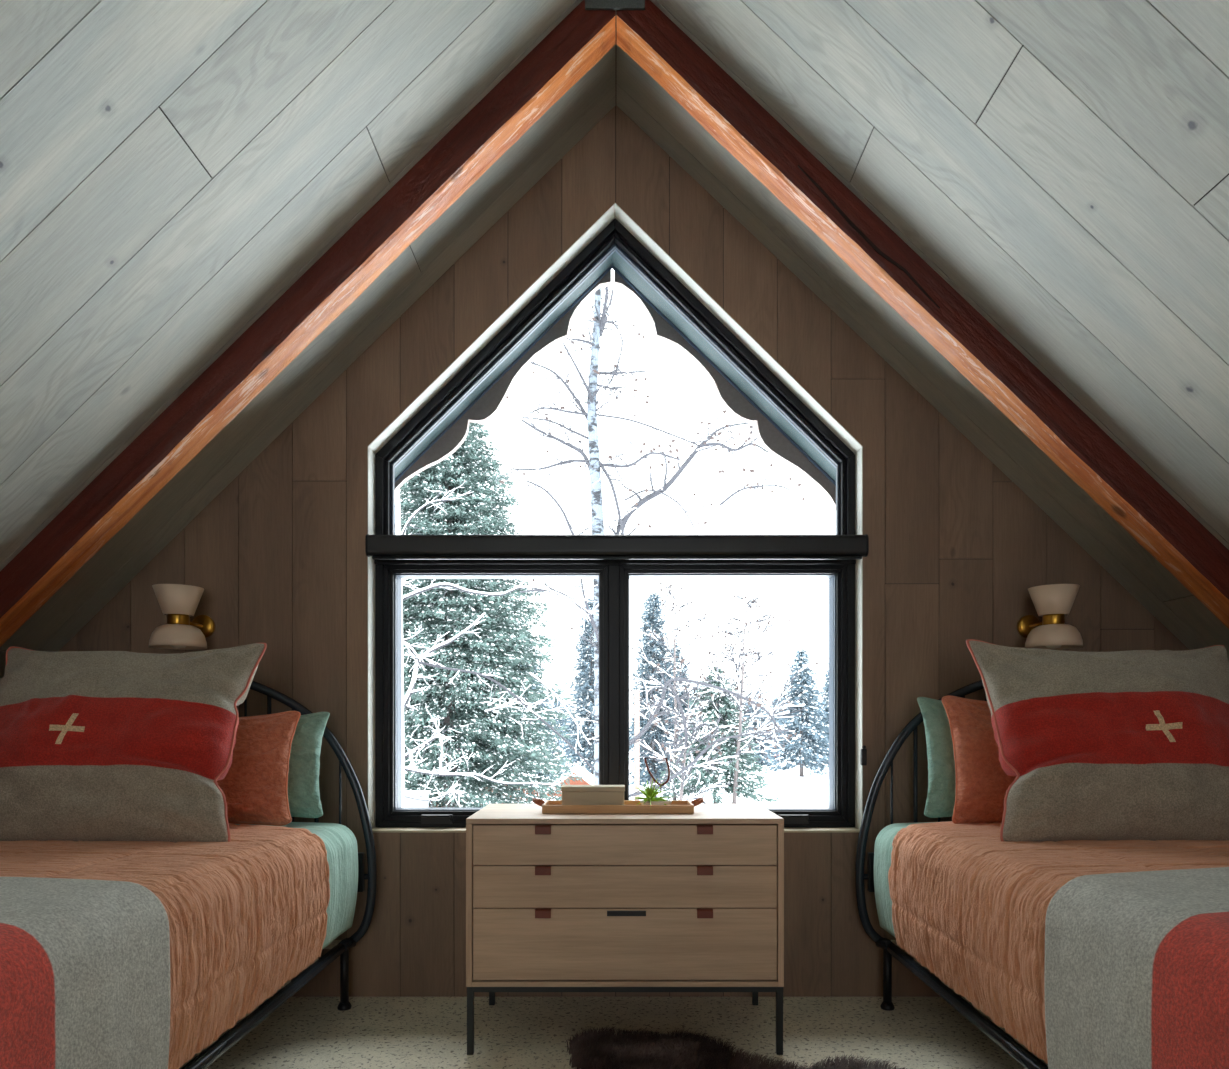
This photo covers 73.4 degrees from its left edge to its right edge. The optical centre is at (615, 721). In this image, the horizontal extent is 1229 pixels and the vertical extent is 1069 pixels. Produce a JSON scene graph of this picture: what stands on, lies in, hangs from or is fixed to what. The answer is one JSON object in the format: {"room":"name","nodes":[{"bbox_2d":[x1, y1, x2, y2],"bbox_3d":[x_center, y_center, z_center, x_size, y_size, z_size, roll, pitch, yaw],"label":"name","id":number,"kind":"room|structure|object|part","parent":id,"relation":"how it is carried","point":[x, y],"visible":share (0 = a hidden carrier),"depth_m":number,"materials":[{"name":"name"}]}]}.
{"room":"attic bedroom","nodes":[
{"label":"attic bedroom","id":0,"kind":"room"},
{"bbox_2d":[0,0,615,678],"bbox_3d":[-1.427,-0.976,0.025,2.855,2.891,6.250,0,0,0],"label":"ceiling","id":1,"kind":"structure","parent":0,"point":[170,170],"depth_m":2.07,"materials":[{"name":"grey wood"}]},
{"bbox_2d":[0,0,615,646],"bbox_3d":[-1.225,-0.951,2.486,2.448,2.538,0.116,0,0,0],"label":"ceiling beam","id":2,"kind":"structure","parent":1,"relation":"attached to","point":[583,37],"depth_m":2.43,"materials":[{"name":"red wood"}]},
{"bbox_2d":[585,0,644,9],"bbox_3d":[-0.003,-2.156,2.422,0.176,0.126,0.009,0,0,0],"label":"plate","id":3,"kind":"object","parent":2,"relation":"attached to","point":[589,4],"visible":1,"depth_m":2.42,"materials":[{"name":"grey metal"}]},
{"bbox_2d":[180,997,1047,1068],"bbox_3d":[0.000,1.050,-0.025,5.300,0.120,6.350,0,0,0],"label":"floor","id":4,"kind":"structure","parent":0,"point":[303,1032],"depth_m":2.66,"materials":[{"name":"carpet"}]},
{"bbox_2d":[181,681,376,1068],"bbox_3d":[-1.540,0.396,1.905,1.409,1.188,1.981,0,0,0],"label":"bed","id":5,"kind":"object","parent":4,"relation":"on","point":[209,1055],"visible":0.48,"depth_m":2.84,"materials":[{"name":"grey metal"}]},
{"bbox_3d":[-0.938,0.770,1.903,0.036,0.035,1.945,0,0,0],"label":"rail","id":6,"kind":"part","parent":5,"relation":"part of","materials":[{"name":"grey metal"}]},
{"bbox_3d":[-1.540,0.291,2.880,1.409,0.977,0.031,0,0,0],"label":"headboard","id":7,"kind":"part","parent":5,"relation":"part of","materials":[{"name":"grey metal"}]},
{"bbox_3d":[-0.938,0.873,2.850,0.029,0.195,0.029,0,0,0],"label":"leg","id":8,"kind":"part","parent":5,"relation":"part of","materials":[{"name":"black metal"}]},
{"bbox_3d":[-1.540,0.526,1.885,1.270,0.328,1.830,0,0,0],"label":"mattress","id":9,"kind":"object","parent":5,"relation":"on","visible":0},
{"bbox_2d":[0,823,329,1068],"bbox_3d":[-1.540,0.499,1.754,1.396,0.388,1.576,0,0,0],"label":"quilt","id":10,"kind":"object","parent":9,"relation":"on","point":[247,914],"visible":0.61,"depth_m":1.89,"materials":[{"name":"fabric"}]},
{"bbox_2d":[0,877,169,1068],"bbox_3d":[-1.539,0.539,1.290,1.426,0.502,0.665,0,0,0],"label":"throw blanket","id":11,"kind":"object","parent":10,"relation":"on","point":[85,963],"visible":1,"depth_m":1.33,"materials":[{"name":"grey fabric"}]},
{"bbox_2d":[0,643,266,842],"bbox_3d":[-1.395,0.056,2.273,0.765,0.577,0.377,0,0,0],"label":"pillow","id":12,"kind":"object","parent":10,"relation":"on","point":[95,745],"visible":0.87,"depth_m":2.16,"materials":[{"name":"grey fabric"}]},
{"bbox_2d":[236,822,357,948],"bbox_3d":[-1.541,0.512,1.889,1.348,0.367,1.879,0,0,0],"label":"sheet","id":13,"kind":"object","parent":9,"relation":"on","point":[340,842],"visible":0.1,"depth_m":2.64,"materials":[{"name":"green fabric"}]},
{"bbox_2d":[217,711,300,825],"bbox_3d":[-1.350,0.142,2.587,0.694,0.357,0.190,0,0,2],"label":"pillow","id":14,"kind":"object","parent":13,"relation":"on","point":[254,787],"visible":0.34,"depth_m":2.54,"materials":[{"name":"orange fabric"}]},
{"bbox_2d":[288,712,329,817],"bbox_3d":[-1.285,0.141,2.742,0.646,0.351,0.177,0,0,0],"label":"pillow","id":15,"kind":"object","parent":13,"relation":"on","point":[304,801],"visible":0.3,"depth_m":2.71,"materials":[{"name":"green fabric"}]},
{"bbox_2d":[466,804,783,1054],"bbox_3d":[0.027,0.638,2.667,0.944,0.703,0.466,0,0,0],"label":"dresser","id":16,"kind":"object","parent":4,"relation":"on","point":[694,902],"visible":1,"depth_m":2.45,"materials":[{"name":"brown wood"}]},
{"bbox_3d":[-0.436,0.545,2.675,0.018,0.484,0.450,0,0,0],"label":"panel","id":17,"kind":"part","parent":16,"relation":"part of","materials":[{"name":"brown wood"}]},
{"bbox_3d":[-0.434,0.896,2.462,0.019,0.187,0.019,0,0,0],"label":"leg","id":18,"kind":"part","parent":16,"relation":"part of","materials":[{"name":"grey metal"}]},
{"bbox_3d":[-0.434,0.896,2.890,0.019,0.187,0.019,0,0,0],"label":"leg","id":19,"kind":"part","parent":16,"relation":"part of","materials":[{"name":"grey metal"}]},
{"bbox_3d":[-0.216,0.567,2.445,0.047,0.025,0.022,0,0,0],"label":"leather pull","id":20,"kind":"part","parent":16,"relation":"part of","materials":[{"name":"brown leather"}]},
{"bbox_3d":[-0.216,0.440,2.445,0.047,0.025,0.022,0,0,0],"label":"leather pull","id":21,"kind":"part","parent":16,"relation":"part of","materials":[{"name":"brown leather"}]},
{"bbox_3d":[-0.216,0.319,2.445,0.047,0.025,0.022,0,0,0],"label":"leather pull","id":22,"kind":"part","parent":16,"relation":"part of","materials":[{"name":"brown leather"}]},
{"bbox_2d":[532,798,703,813],"bbox_3d":[0.006,0.265,2.663,0.553,0.042,0.165,0,0,0],"label":"serving tray","id":23,"kind":"object","parent":16,"relation":"on","point":[550,806],"visible":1,"depth_m":2.58,"materials":[{"name":"brown wood"}]},
{"bbox_3d":[-0.252,0.257,2.663,0.036,0.026,0.070,0,0,0],"label":"handle","id":24,"kind":"part","parent":23,"relation":"part of","materials":[{"name":"brown leather"}]},
{"bbox_2d":[561,785,624,804],"bbox_3d":[-0.073,0.243,2.665,0.204,0.074,0.080,0,0,0],"label":"box","id":25,"kind":"object","parent":23,"relation":"on","point":[571,794],"visible":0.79,"depth_m":2.63,"materials":[{"name":"beige fabric"}]},
{"bbox_3d":[-0.073,0.214,2.665,0.204,0.016,0.080,0,0,0],"label":"lid","id":26,"kind":"part","parent":25,"relation":"part of","materials":[{"name":"beige wood"}]},
{"bbox_2d":[640,800,671,804],"bbox_3d":[0.129,0.266,2.660,0.102,0.027,0.063,0,0,0],"label":"ceramic dish","id":27,"kind":"object","parent":23,"relation":"on","point":[668,802],"visible":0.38,"depth_m":2.63,"materials":[{"name":"beige ceramic"}]},
{"bbox_2d":[629,778,668,807],"bbox_3d":[0.119,0.228,2.665,0.149,0.098,0.153,0,0,-43],"label":"air plant","id":28,"kind":"object","parent":27,"relation":"in","point":[650,793],"visible":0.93,"depth_m":2.65,"materials":[{"name":"green plant"}]},
{"bbox_2d":[644,758,669,796],"bbox_3d":[0.135,0.198,2.700,0.086,0.163,0.028,0,0,0],"label":"wire stand","id":29,"kind":"object","parent":23,"relation":"on","point":[666,759],"visible":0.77,"depth_m":2.70,"materials":[{"name":"brown metal"}]},
{"bbox_3d":[0.265,0.257,2.663,0.036,0.026,0.070,0,0,0],"label":"handle","id":30,"kind":"part","parent":23,"relation":"part of","materials":[{"name":"brown leather"}]},
{"bbox_3d":[0.027,0.661,2.662,0.904,0.212,0.416,0,0,0],"label":"drawer","id":31,"kind":"part","parent":16,"relation":"part of","materials":[{"name":"brown wood"}]},
{"bbox_3d":[0.027,0.490,2.662,0.904,0.124,0.416,0,0,0],"label":"drawer","id":32,"kind":"part","parent":16,"relation":"part of","materials":[{"name":"brown wood"}]},
{"bbox_3d":[0.027,0.366,2.662,0.904,0.118,0.416,0,0,0],"label":"drawer","id":33,"kind":"part","parent":16,"relation":"part of","materials":[{"name":"brown wood"}]},
{"bbox_3d":[0.027,0.779,2.675,0.908,0.015,0.450,0,0,0],"label":"panel","id":34,"kind":"part","parent":16,"relation":"part of","materials":[{"name":"brown wood"}]},
{"bbox_3d":[0.027,0.795,2.675,0.940,0.016,0.450,0,0,0],"label":"frame","id":35,"kind":"part","parent":16,"relation":"part of","materials":[{"name":"grey metal"}]},
{"bbox_3d":[0.031,0.569,2.451,0.116,0.015,0.010,0,0,0],"label":"metal plate","id":36,"kind":"part","parent":16,"relation":"part of","materials":[{"name":"black metal"}]},
{"bbox_3d":[0.263,0.567,2.445,0.047,0.025,0.022,0,0,0],"label":"leather pull","id":37,"kind":"part","parent":16,"relation":"part of","materials":[{"name":"brown leather"}]},
{"bbox_3d":[0.263,0.440,2.445,0.047,0.025,0.022,0,0,0],"label":"leather pull","id":38,"kind":"part","parent":16,"relation":"part of","materials":[{"name":"brown leather"}]},
{"bbox_3d":[0.263,0.319,2.445,0.047,0.025,0.022,0,0,0],"label":"leather pull","id":39,"kind":"part","parent":16,"relation":"part of","materials":[{"name":"brown leather"}]},
{"bbox_3d":[0.487,0.896,2.890,0.019,0.187,0.019,0,0,0],"label":"leg","id":40,"kind":"part","parent":16,"relation":"part of","materials":[{"name":"grey metal"}]},
{"bbox_3d":[0.490,0.545,2.675,0.018,0.484,0.450,0,0,0],"label":"panel","id":41,"kind":"part","parent":16,"relation":"part of","materials":[{"name":"brown wood"}]},
{"bbox_3d":[0.487,0.896,2.462,0.019,0.187,0.019,0,0,0],"label":"leg","id":42,"kind":"part","parent":16,"relation":"part of","materials":[{"name":"grey metal"}]},
{"bbox_2d":[565,1026,908,1068],"bbox_3d":[0.228,0.962,2.115,1.019,0.050,0.849,0,0,25],"label":"sheepskin rug","id":43,"kind":"object","parent":4,"relation":"on","point":[594,1049],"visible":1,"depth_m":2.36,"materials":[{"name":"brown fur"}]},
{"bbox_2d":[855,680,1047,1068],"bbox_3d":[1.540,0.396,1.905,1.409,1.188,1.981,0,0,0],"label":"bed","id":44,"kind":"object","parent":4,"relation":"on","point":[1028,1060],"visible":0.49,"depth_m":2.86,"materials":[{"name":"grey metal"}]},
{"bbox_3d":[0.938,0.873,2.850,0.029,0.195,0.029,0,0,0],"label":"leg","id":45,"kind":"part","parent":44,"relation":"part of","materials":[{"name":"black metal"}]},
{"bbox_3d":[1.540,0.291,2.880,1.409,0.977,0.031,0,0,0],"label":"headboard","id":46,"kind":"part","parent":44,"relation":"part of","materials":[{"name":"grey metal"}]},
{"bbox_3d":[0.938,0.770,1.903,0.036,0.035,1.945,0,0,0],"label":"rail","id":47,"kind":"part","parent":44,"relation":"part of","materials":[{"name":"grey metal"}]},
{"bbox_3d":[1.540,0.526,1.885,1.270,0.328,1.830,0,0,0],"label":"mattress","id":48,"kind":"object","parent":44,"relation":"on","visible":0},
{"bbox_2d":[874,822,934,936],"bbox_3d":[1.541,0.512,1.889,1.348,0.367,1.879,0,0,0],"label":"sheet","id":49,"kind":"object","parent":48,"relation":"on","point":[883,847],"visible":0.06,"depth_m":2.71,"materials":[{"name":"green fabric"}]},
{"bbox_2d":[917,697,955,817],"bbox_3d":[1.345,0.115,2.739,0.666,0.400,0.182,0,0,0],"label":"pillow","id":50,"kind":"object","parent":49,"relation":"on","point":[940,802],"visible":0.22,"depth_m":2.71,"materials":[{"name":"green fabric"}]},
{"bbox_2d":[888,821,1228,1063],"bbox_3d":[1.540,0.499,1.796,1.395,0.388,1.658,0,0,0],"label":"quilt","id":51,"kind":"object","parent":48,"relation":"on","point":[970,905],"visible":0.46,"depth_m":1.96,"materials":[{"name":"fabric"}]},
{"bbox_2d":[942,696,1015,823],"bbox_3d":[1.385,0.118,2.584,0.694,0.406,0.185,0,0,-2],"label":"pillow","id":52,"kind":"object","parent":51,"relation":"on","point":[982,784],"visible":0.34,"depth_m":2.54,"materials":[{"name":"orange fabric"}]},
{"bbox_2d":[966,639,1228,841],"bbox_3d":[1.395,0.049,2.275,0.761,0.580,0.354,0,0,0],"label":"pillow","id":53,"kind":"object","parent":51,"relation":"on","point":[1131,744],"visible":0.91,"depth_m":2.16,"materials":[{"name":"grey fabric"}]},
{"bbox_2d":[1044,867,1228,1068],"bbox_3d":[1.539,0.538,1.337,1.425,0.503,0.755,0,0,0],"label":"throw blanket","id":54,"kind":"object","parent":51,"relation":"on","point":[1136,969],"visible":1,"depth_m":1.36,"materials":[{"name":"grey fabric"}]},
{"bbox_2d":[58,105,1188,996],"bbox_3d":[0.000,-0.691,3.060,5.200,3.362,0.180,0,0,0],"label":"wall","id":55,"kind":"structure","parent":0,"point":[279,559],"depth_m":2.97,"materials":[{"name":"brown wood"}]},
{"bbox_2d":[149,584,214,649],"bbox_3d":[-1.485,-0.352,2.841,0.176,0.208,0.258,0,0,0],"label":"wall sconce","id":56,"kind":"object","parent":55,"relation":"attached to","point":[179,602],"visible":1,"depth_m":2.76,"materials":[{"name":"beige ceramic"}]},
{"bbox_3d":[-1.485,-0.409,2.800,0.157,0.094,0.157,0,0,0],"label":"lamp shade","id":57,"kind":"part","parent":56,"relation":"part of","materials":[{"name":"beige ceramic"}]},
{"bbox_3d":[-1.485,-0.290,2.800,0.176,0.075,0.176,0,0,0],"label":"lamp shade","id":58,"kind":"part","parent":56,"relation":"part of","materials":[{"name":"beige ceramic"}]},
{"bbox_3d":[-1.485,-0.281,2.800,0.054,0.067,0.054,0,0,0],"label":"bulb","id":59,"kind":"part","parent":56,"relation":"part of","materials":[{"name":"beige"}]},
{"bbox_3d":[-1.485,-0.343,2.894,0.014,0.014,0.128,0,0,0],"label":"arm","id":60,"kind":"part","parent":56,"relation":"part of","materials":[{"name":"gold metal"}]},
{"bbox_3d":[-1.485,-0.343,2.962,0.086,0.086,0.016,0,0,0],"label":"wall plate","id":61,"kind":"part","parent":56,"relation":"part of","materials":[{"name":"gold metal"}]},
{"bbox_2d":[395,251,835,509],"bbox_3d":[0.000,-0.899,3.495,5.208,2.710,0.680,0,0,0],"label":"roof overhang","id":62,"kind":"object","parent":55,"relation":"attached to","point":[776,434],"visible":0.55,"depth_m":3.80,"materials":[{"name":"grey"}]},
{"bbox_2d":[368,203,862,832],"bbox_3d":[-0.003,-0.736,3.079,1.782,2.267,0.222,0,0,0],"label":"window","id":63,"kind":"structure","parent":55,"relation":"in","point":[614,230],"depth_m":3.05,"materials":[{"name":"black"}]},
{"bbox_3d":[-0.661,0.359,3.043,0.114,0.034,0.034,0,0,0],"label":"crank handle","id":64,"kind":"part","parent":63,"relation":"part of","materials":[{"name":"black metal"}]},
{"bbox_3d":[-0.445,-0.106,3.091,0.836,0.956,0.067,0,0,0],"label":"sash","id":65,"kind":"part","parent":63,"relation":"part of","materials":[{"name":"black metal"}]},
{"bbox_3d":[-0.003,-1.242,3.095,1.776,1.244,0.090,0,0,0],"label":"frame","id":66,"kind":"part","parent":63,"relation":"part of","materials":[{"name":"black metal"}]},
{"bbox_3d":[-0.003,-0.130,3.095,1.776,1.040,0.090,0,0,0],"label":"frame","id":67,"kind":"part","parent":63,"relation":"part of","materials":[{"name":"black metal"}]},
{"bbox_3d":[-0.003,0.394,3.014,1.776,0.008,0.092,0,0,0],"label":"sill","id":68,"kind":"part","parent":63,"relation":"part of","materials":[{"name":"brown wood"}]},
{"bbox_2d":[365,534,868,559],"bbox_3d":[0.004,-0.625,2.946,1.785,0.089,0.046,0,0,0],"label":"crossbar","id":69,"kind":"object","parent":63,"relation":"attached to","point":[380,547],"visible":1,"depth_m":2.92,"materials":[{"name":"black metal"}]},
{"bbox_3d":[0.435,-0.106,3.091,0.844,0.956,0.067,0,0,0],"label":"sash","id":70,"kind":"part","parent":63,"relation":"part of","materials":[{"name":"black metal"}]},
{"bbox_3d":[0.656,0.359,3.043,0.111,0.034,0.034,0,0,0],"label":"crank handle","id":71,"kind":"part","parent":63,"relation":"part of","materials":[{"name":"black metal"}]},
{"bbox_2d":[861,745,866,765],"bbox_3d":[0.889,0.120,2.961,0.020,0.072,0.018,0,0,0],"label":"cord tensioner","id":72,"kind":"object","parent":63,"relation":"attached to","point":[863,751],"visible":1,"depth_m":2.95,"materials":[{"name":"black plastic"}]},
{"bbox_2d":[1017,584,1082,649],"bbox_3d":[1.485,-0.352,2.841,0.176,0.208,0.258,0,0,0],"label":"wall sconce","id":73,"kind":"object","parent":55,"relation":"attached to","point":[1052,602],"visible":0.99,"depth_m":2.76,"materials":[{"name":"beige ceramic"}]},
{"bbox_3d":[1.485,-0.343,2.962,0.086,0.086,0.016,0,0,0],"label":"wall plate","id":74,"kind":"part","parent":73,"relation":"part of","materials":[{"name":"gold metal"}]},
{"bbox_3d":[1.485,-0.343,2.894,0.014,0.014,0.128,0,0,0],"label":"arm","id":75,"kind":"part","parent":73,"relation":"part of","materials":[{"name":"gold metal"}]},
{"bbox_3d":[1.485,-0.409,2.800,0.157,0.094,0.157,0,0,0],"label":"lamp shade","id":76,"kind":"part","parent":73,"relation":"part of","materials":[{"name":"beige ceramic"}]},
{"bbox_3d":[1.485,-0.290,2.800,0.176,0.075,0.176,0,0,0],"label":"lamp shade","id":77,"kind":"part","parent":73,"relation":"part of","materials":[{"name":"beige ceramic"}]},
{"bbox_3d":[1.485,-0.281,2.800,0.054,0.067,0.054,0,0,0],"label":"bulb","id":78,"kind":"part","parent":73,"relation":"part of","materials":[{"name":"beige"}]},
{"bbox_2d":[616,0,1228,661],"bbox_3d":[1.628,-0.777,0.025,3.257,3.289,6.250,0,0,0],"label":"ceiling","id":79,"kind":"structure","parent":0,"point":[1062,166],"depth_m":2.10,"materials":[{"name":"grey wood"}]},
{"bbox_2d":[616,0,1228,628],"bbox_3d":[1.225,-0.981,2.484,2.448,2.477,0.116,0,0,0],"label":"ceiling beam","id":80,"kind":"structure","parent":79,"relation":"attached to","point":[1054,423],"depth_m":2.43,"materials":[{"name":"red wood"}]},
{"label":"outside","id":81,"kind":"structure","parent":0,"visible":0},
{"bbox_2d":[420,739,828,807],"bbox_3d":[5.000,3.483,57.500,190.000,0.559,235.000,0,0,0],"label":"snow ground","id":82,"kind":"structure","parent":81,"point":[812,791],"depth_m":41.22,"materials":[{"name":"white snow"}]},
{"bbox_2d":[405,791,430,807],"bbox_3d":[-4.554,2.538,18.800,0.556,1.904,0.460,0,0,0],"label":"snow","id":83,"kind":"object","parent":82,"relation":"on","point":[409,802],"visible":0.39,"depth_m":18.60,"materials":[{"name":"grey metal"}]},
{"bbox_2d":[411,779,553,806],"bbox_3d":[-4.800,2.820,31.065,9.200,1.340,0.170,0,0,0],"label":"shrub","id":84,"kind":"object","parent":82,"relation":"on","point":[416,779],"visible":0.02,"depth_m":31.00,"materials":[{"name":"orange plant"}]},
{"bbox_2d":[400,422,586,807],"bbox_3d":[-4.841,-2.921,24.122,8.109,13.222,8.314,0,0,34],"label":"conifer","id":85,"kind":"object","parent":82,"relation":"on","point":[477,513],"visible":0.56,"depth_m":22.87,"materials":[{"name":"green plant"}]},
{"bbox_2d":[395,481,598,807],"bbox_3d":[-1.000,0.068,6.998,2.128,6.788,0.925,0,0,0],"label":"branches","id":86,"kind":"object","parent":82,"relation":"on","point":[420,657],"visible":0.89,"depth_m":7.00,"materials":[{"name":"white plant"}]},
{"bbox_2d":[498,635,564,777],"bbox_3d":[-5.112,-0.699,45.861,5.313,8.777,5.108,0,0,0],"label":"conifer","id":87,"kind":"object","parent":82,"relation":"on","point":[535,667],"visible":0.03,"depth_m":45.60,"materials":[{"name":"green plant"}]},
{"bbox_2d":[546,688,577,755],"bbox_3d":[-5.984,-0.075,84.907,4.564,7.530,4.220,0,0,0],"label":"conifer","id":88,"kind":"object","parent":82,"relation":"on","point":[562,721],"visible":0.29,"depth_m":84.60,"materials":[{"name":"grey plant"}]},
{"bbox_2d":[545,764,593,799],"bbox_3d":[-1.375,2.529,29.250,2.070,1.923,2.900,0,0,0],"label":"garden shed","id":89,"kind":"object","parent":82,"relation":"on","point":[578,769],"visible":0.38,"depth_m":28.00,"materials":[{"name":"orange wood"}]},
{"bbox_2d":[553,593,593,778],"bbox_3d":[-1.295,-1.353,41.057,3.722,10.085,4.063,0,0,7],"label":"conifer","id":90,"kind":"object","parent":82,"relation":"on","point":[584,700],"visible":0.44,"depth_m":40.68,"materials":[{"name":"grey plant"}]},
{"bbox_2d":[629,715,643,750],"bbox_3d":[2.822,0.861,97.169,4.337,6.005,4.486,0,0,0],"label":"conifer","id":91,"kind":"object","parent":82,"relation":"on","point":[632,735],"visible":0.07,"depth_m":97.06,"materials":[{"name":"grey plant"}]},
{"bbox_2d":[634,690,639,799],"bbox_3d":[0.433,1.415,17.000,0.105,4.149,0.110,0,0,0],"label":"wooden post","id":92,"kind":"object","parent":82,"relation":"on","point":[636,692],"visible":0.44,"depth_m":16.95,"materials":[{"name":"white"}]},
{"bbox_2d":[496,284,804,796],"bbox_3d":[0.614,-3.174,13.884,5.588,13.407,2.234,0,0,0],"label":"birch tree","id":93,"kind":"object","parent":82,"relation":"on","point":[599,319],"visible":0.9,"depth_m":13.94,"materials":[{"name":"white plant"}]},
{"bbox_2d":[629,591,678,796],"bbox_3d":[1.665,-1.205,38.047,2.828,9.790,2.675,0,0,0],"label":"conifer","id":94,"kind":"object","parent":82,"relation":"on","point":[652,648],"visible":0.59,"depth_m":37.75,"materials":[{"name":"grey plant"}]},
{"bbox_2d":[630,640,721,782],"bbox_3d":[3.166,-0.304,43.127,4.774,7.988,4.777,0,0,9],"label":"conifer","id":95,"kind":"object","parent":82,"relation":"on","point":[678,651],"visible":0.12,"depth_m":42.71,"materials":[{"name":"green plant"}]},
{"bbox_2d":[629,579,740,799],"bbox_3d":[3.055,-1.631,36.194,5.242,10.242,4.800,0,0,0],"label":"bare tree","id":96,"kind":"object","parent":82,"relation":"on","point":[679,628],"visible":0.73,"depth_m":35.93,"materials":[{"name":"grey plant"}]},
{"bbox_2d":[629,677,751,803],"bbox_3d":[2.707,0.909,29.864,3.904,5.173,2.973,0,0,40],"label":"bare tree","id":97,"kind":"object","parent":82,"relation":"on","point":[716,785],"visible":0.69,"depth_m":29.95,"materials":[{"name":"grey plant"}]},
{"bbox_2d":[659,660,781,803],"bbox_3d":[4.089,0.539,34.894,5.358,6.302,4.772,0,0,30],"label":"conifer","id":98,"kind":"object","parent":82,"relation":"on","point":[706,777],"visible":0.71,"depth_m":34.44,"materials":[{"name":"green plant"}]},
{"bbox_2d":[664,593,818,803],"bbox_3d":[5.306,-0.887,33.444,5.554,8.767,5.770,0,0,-16],"label":"bare tree","id":99,"kind":"object","parent":82,"relation":"on","point":[728,656],"visible":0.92,"depth_m":33.80,"materials":[{"name":"grey plant"}]},
{"bbox_2d":[727,651,778,756],"bbox_3d":[5.997,-0.060,40.232,3.404,7.101,2.125,0,0,32],"label":"bare tree","id":100,"kind":"object","parent":82,"relation":"on","point":[749,723],"visible":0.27,"depth_m":39.98,"materials":[{"name":"grey plant"}]},
{"bbox_2d":[739,690,775,768],"bbox_3d":[10.117,0.592,59.818,4.192,6.201,3.921,0,0,-22],"label":"conifer","id":101,"kind":"object","parent":82,"relation":"on","point":[765,762],"visible":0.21,"depth_m":59.64,"materials":[{"name":"grey plant"}]},
{"bbox_2d":[764,693,797,754],"bbox_3d":[16.814,0.326,86.441,5.214,6.729,4.720,0,0,0],"label":"conifer","id":102,"kind":"object","parent":82,"relation":"on","point":[777,696],"visible":0.09,"depth_m":86.00,"materials":[{"name":"grey plant"}]},
{"bbox_2d":[762,648,828,776],"bbox_3d":[11.775,-0.485,52.104,4.571,8.349,4.949,0,0,-42],"label":"conifer","id":103,"kind":"object","parent":82,"relation":"on","point":[807,746],"visible":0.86,"depth_m":51.60,"materials":[{"name":"grey plant"}]},
{"bbox_2d":[814,658,828,770],"bbox_3d":[14.631,-0.385,55.105,4.476,8.150,4.060,0,0,-35],"label":"conifer","id":104,"kind":"object","parent":82,"relation":"on","point":[825,689],"visible":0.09,"depth_m":54.92,"materials":[{"name":"grey plant"}]}
]}

